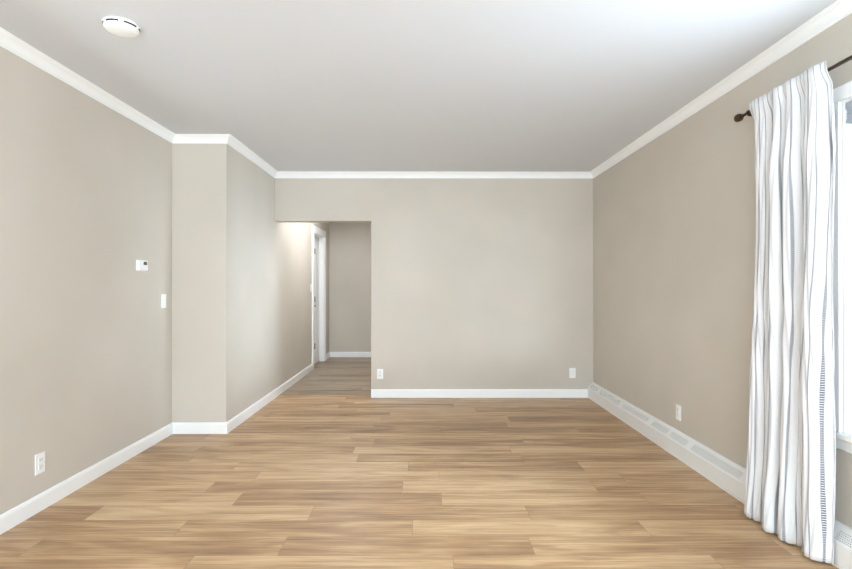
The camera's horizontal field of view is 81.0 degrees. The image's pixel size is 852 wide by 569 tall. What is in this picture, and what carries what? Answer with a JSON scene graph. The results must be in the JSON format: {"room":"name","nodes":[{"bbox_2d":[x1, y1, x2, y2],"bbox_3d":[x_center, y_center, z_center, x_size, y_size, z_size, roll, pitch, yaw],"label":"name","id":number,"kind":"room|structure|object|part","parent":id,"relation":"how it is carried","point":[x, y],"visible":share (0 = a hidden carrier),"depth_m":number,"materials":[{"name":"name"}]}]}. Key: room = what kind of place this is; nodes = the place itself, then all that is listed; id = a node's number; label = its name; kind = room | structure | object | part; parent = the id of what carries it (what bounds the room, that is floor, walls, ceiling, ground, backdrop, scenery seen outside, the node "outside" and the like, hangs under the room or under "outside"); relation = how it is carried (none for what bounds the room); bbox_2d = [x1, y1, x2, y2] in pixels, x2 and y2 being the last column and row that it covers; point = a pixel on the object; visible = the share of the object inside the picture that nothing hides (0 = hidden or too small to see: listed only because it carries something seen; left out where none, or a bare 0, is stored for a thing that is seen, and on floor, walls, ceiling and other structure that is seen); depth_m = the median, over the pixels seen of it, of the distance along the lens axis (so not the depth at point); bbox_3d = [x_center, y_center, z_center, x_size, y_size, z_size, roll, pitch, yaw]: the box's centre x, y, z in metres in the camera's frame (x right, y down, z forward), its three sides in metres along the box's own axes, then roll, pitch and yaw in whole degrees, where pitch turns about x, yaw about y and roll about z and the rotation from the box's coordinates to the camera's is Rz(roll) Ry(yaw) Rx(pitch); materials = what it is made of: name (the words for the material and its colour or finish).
{"room":"empty living room","nodes":[
{"label":"empty living room","id":0,"kind":"room"},
{"bbox_2d":[0,46,171,514],"bbox_3d":[-2.265,-0.014,0.582,0.150,2.580,7.486,0,0,0],"label":"wall","id":1,"kind":"structure","parent":0,"point":[85,317],"depth_m":3.13,"materials":[{"name":"paint"}]},
{"bbox_2d":[35,451,44,475],"bbox_3d":[-2.192,1.016,2.838,0.008,0.114,0.070,0,0,0],"label":"outlet","id":2,"kind":"object","parent":1,"relation":"attached to","point":[39,463],"visible":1,"depth_m":2.83,"materials":[{"name":"white plastic"}]},
{"bbox_2d":[0,27,175,143],"bbox_3d":[-2.164,-1.270,0.587,0.052,0.068,7.486,0,0,0],"label":"crown molding","id":3,"kind":"structure","parent":1,"relation":"attached to","point":[8,41],"depth_m":3.11,"materials":[{"name":"white"}]},
{"bbox_2d":[136,260,147,270],"bbox_3d":[-2.185,-0.146,3.845,0.028,0.084,0.120,0,0,0],"label":"thermostat","id":4,"kind":"object","parent":1,"relation":"attached to","point":[141,265],"visible":1,"depth_m":3.82,"materials":[{"name":"white plastic"}]},
{"bbox_2d":[0,364,312,534],"bbox_3d":[-1.952,1.234,2.210,0.484,0.095,10.750,0,0,0],"label":"baseboard","id":5,"kind":"structure","parent":1,"relation":"attached to","point":[20,513],"depth_m":3.60,"materials":[{"name":"white wood"}]},
{"bbox_2d":[161,294,165,307],"bbox_3d":[-2.189,0.139,4.183,0.021,0.114,0.070,0,0,0],"label":"light switch","id":6,"kind":"object","parent":1,"relation":"attached to","point":[163,300],"visible":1,"depth_m":4.17,"materials":[{"name":"white plastic"}]},
{"bbox_2d":[172,144,232,421],"bbox_3d":[-2.377,-0.001,4.400,1.294,2.580,0.150,0,0,0],"label":"wall","id":7,"kind":"structure","parent":0,"point":[202,282],"depth_m":4.33,"materials":[{"name":"paint"}]},
{"bbox_2d":[176,134,219,143],"bbox_3d":[-1.945,-1.257,4.304,0.390,0.068,0.052,0,0,0],"label":"crown molding","id":8,"kind":"structure","parent":7,"relation":"attached to","point":[180,138],"depth_m":4.31,"materials":[{"name":"white"}]},
{"bbox_2d":[233,149,328,416],"bbox_3d":[-1.811,0.008,6.733,0.150,2.580,4.514,0,0,0],"label":"wall","id":9,"kind":"structure","parent":0,"point":[272,306],"depth_m":5.39,"materials":[{"name":"paint"}]},
{"bbox_2d":[220,134,279,177],"bbox_3d":[-1.706,-1.254,4.972,0.052,0.068,1.386,0,0,0],"label":"crown molding","id":10,"kind":"structure","parent":9,"relation":"attached to","point":[228,139],"depth_m":4.79,"materials":[{"name":"white"}]},
{"bbox_2d":[314,233,323,361],"bbox_3d":[-1.815,0.248,8.084,0.150,2.110,0.790,0,0,0],"label":"lining","id":11,"kind":"object","parent":9,"relation":"attached to","point":[321,248],"visible":0.12,"depth_m":8.46,"materials":[{"name":"white wood"}]},
{"bbox_2d":[314,236,318,363],"bbox_3d":[-1.805,0.256,8.084,0.066,2.074,0.744,0,0,0],"label":"hall door","id":12,"kind":"structure","parent":11,"relation":"attached to","point":[316,299],"depth_m":8.23,"materials":[{"name":"white paint"}]},
{"bbox_2d":[312,225,325,369],"bbox_3d":[-1.811,0.196,8.085,0.196,2.213,0.996,0,0,0],"label":"door frame","id":13,"kind":"structure","parent":9,"relation":"attached to","point":[318,231],"depth_m":8.44,"materials":[{"name":"white wood"}]},
{"bbox_2d":[329,222,370,351],"bbox_3d":[-1.762,0.017,9.065,2.550,2.580,0.150,0,0,0],"label":"wall","id":14,"kind":"structure","parent":0,"point":[349,286],"depth_m":8.99,"materials":[{"name":"paint"}]},
{"bbox_2d":[330,352,370,356],"bbox_3d":[-1.202,1.259,8.981,1.080,0.095,0.014,0,0,0],"label":"baseboard","id":15,"kind":"structure","parent":14,"relation":"attached to","point":[348,354],"depth_m":8.97,"materials":[{"name":"white wood"}]},
{"bbox_2d":[0,0,836,171],"bbox_3d":[-0.471,-1.346,2.924,5.098,0.100,12.450,0,0,0],"label":"ceiling","id":16,"kind":"structure","parent":0,"point":[460,85],"depth_m":2.98,"materials":[{"name":"white paint"}]},
{"bbox_2d":[102,16,140,37],"bbox_3d":[-1.519,-1.276,2.490,0.166,0.042,0.166,0,0,0],"label":"smoke detector","id":17,"kind":"object","parent":16,"relation":"attached to","point":[121,26],"visible":0.98,"depth_m":2.45,"materials":[{"name":"white plastic"}]},
{"bbox_2d":[0,357,838,568],"bbox_3d":[-0.471,1.334,2.914,5.098,0.100,12.450,0,0,0],"label":"floor","id":18,"kind":"structure","parent":0,"point":[323,482],"depth_m":2.98,"materials":[{"name":"brown wood"}]},
{"bbox_2d":[275,178,592,388],"bbox_3d":[0.168,0.005,5.802,3.804,2.580,0.150,0,0,0],"label":"wall","id":19,"kind":"structure","parent":0,"point":[481,283],"depth_m":5.73,"materials":[{"name":"paint"}]},
{"bbox_2d":[377,369,382,378],"bbox_3d":[-0.525,1.024,5.717,0.070,0.114,0.008,0,0,0],"label":"electrical outlet","id":20,"kind":"object","parent":19,"relation":"attached to","point":[379,373],"visible":1,"depth_m":5.72,"materials":[{"name":"white plastic"}]},
{"bbox_2d":[280,171,587,178],"bbox_3d":[0.056,-1.252,5.704,3.580,0.068,0.052,0,0,0],"label":"crown molding","id":21,"kind":"structure","parent":19,"relation":"attached to","point":[283,174],"depth_m":5.71,"materials":[{"name":"white"}]},
{"bbox_2d":[371,389,587,397],"bbox_3d":[0.613,1.247,5.716,2.480,0.095,0.014,0,0,0],"label":"baseboard","id":22,"kind":"structure","parent":19,"relation":"attached to","point":[479,393],"depth_m":5.71,"materials":[{"name":"white wood"}]},
{"bbox_2d":[569,368,575,377],"bbox_3d":[1.679,1.014,5.723,0.070,0.114,0.008,0,0,0],"label":"electrical outlet","id":23,"kind":"object","parent":19,"relation":"attached to","point":[572,372],"visible":1,"depth_m":5.72,"materials":[{"name":"white plastic"}]},
{"bbox_2d":[593,13,851,528],"bbox_3d":[2.007,-0.012,1.291,0.150,2.580,8.881,0,0,0],"label":"wall","id":24,"kind":"structure","parent":0,"point":[674,226],"depth_m":3.61,"materials":[{"name":"paint"}]},
{"bbox_2d":[676,404,680,420],"bbox_3d":[1.922,0.975,3.804,0.008,0.114,0.070,0,0,0],"label":"outlet","id":25,"kind":"object","parent":24,"relation":"attached to","point":[678,412],"visible":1,"depth_m":3.79,"materials":[{"name":"white plastic"}]},
{"bbox_2d":[587,382,851,568],"bbox_3d":[1.897,1.190,1.286,0.070,0.177,8.881,0,0,0],"label":"baseboard heater","id":26,"kind":"object","parent":24,"relation":"attached to","point":[724,473],"visible":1,"depth_m":3.51,"materials":[{"name":"white"}]},
{"bbox_2d":[588,0,851,178],"bbox_3d":[1.906,-1.268,1.295,0.052,0.068,8.881,0,0,0],"label":"crown molding","id":27,"kind":"structure","parent":24,"relation":"attached to","point":[824,19],"depth_m":2.97,"materials":[{"name":"white"}]},
{"bbox_2d":[734,55,851,564],"bbox_3d":[1.839,0.124,1.857,0.184,2.288,2.169,0,0,0],"label":"curtain","id":28,"kind":"object","parent":24,"relation":"attached to","point":[790,489],"visible":1,"depth_m":2.46,"materials":[{"name":"white fabric"}]},
{"bbox_3d":[1.869,-0.973,1.861,0.124,0.070,2.169,0,0,0],"label":"curtain rod","id":29,"kind":"part","parent":28,"relation":"part of","materials":[{"name":"brown metal"}]},
{"bbox_2d":[833,81,851,453],"bbox_3d":[1.984,-0.079,1.861,0.186,1.678,1.066,0,0,0],"label":"window","id":30,"kind":"structure","parent":24,"relation":"in","point":[847,257],"depth_m":2.31,"materials":[{"name":"white glass"}]},
{"bbox_2d":[845,100,851,123],"bbox_3d":[1.947,-0.789,1.863,0.030,0.094,0.870,0,0,0],"label":"window blind","id":31,"kind":"object","parent":30,"relation":"attached to","point":[848,106],"visible":1,"depth_m":2.28,"materials":[{"name":"grey"}]}
]}

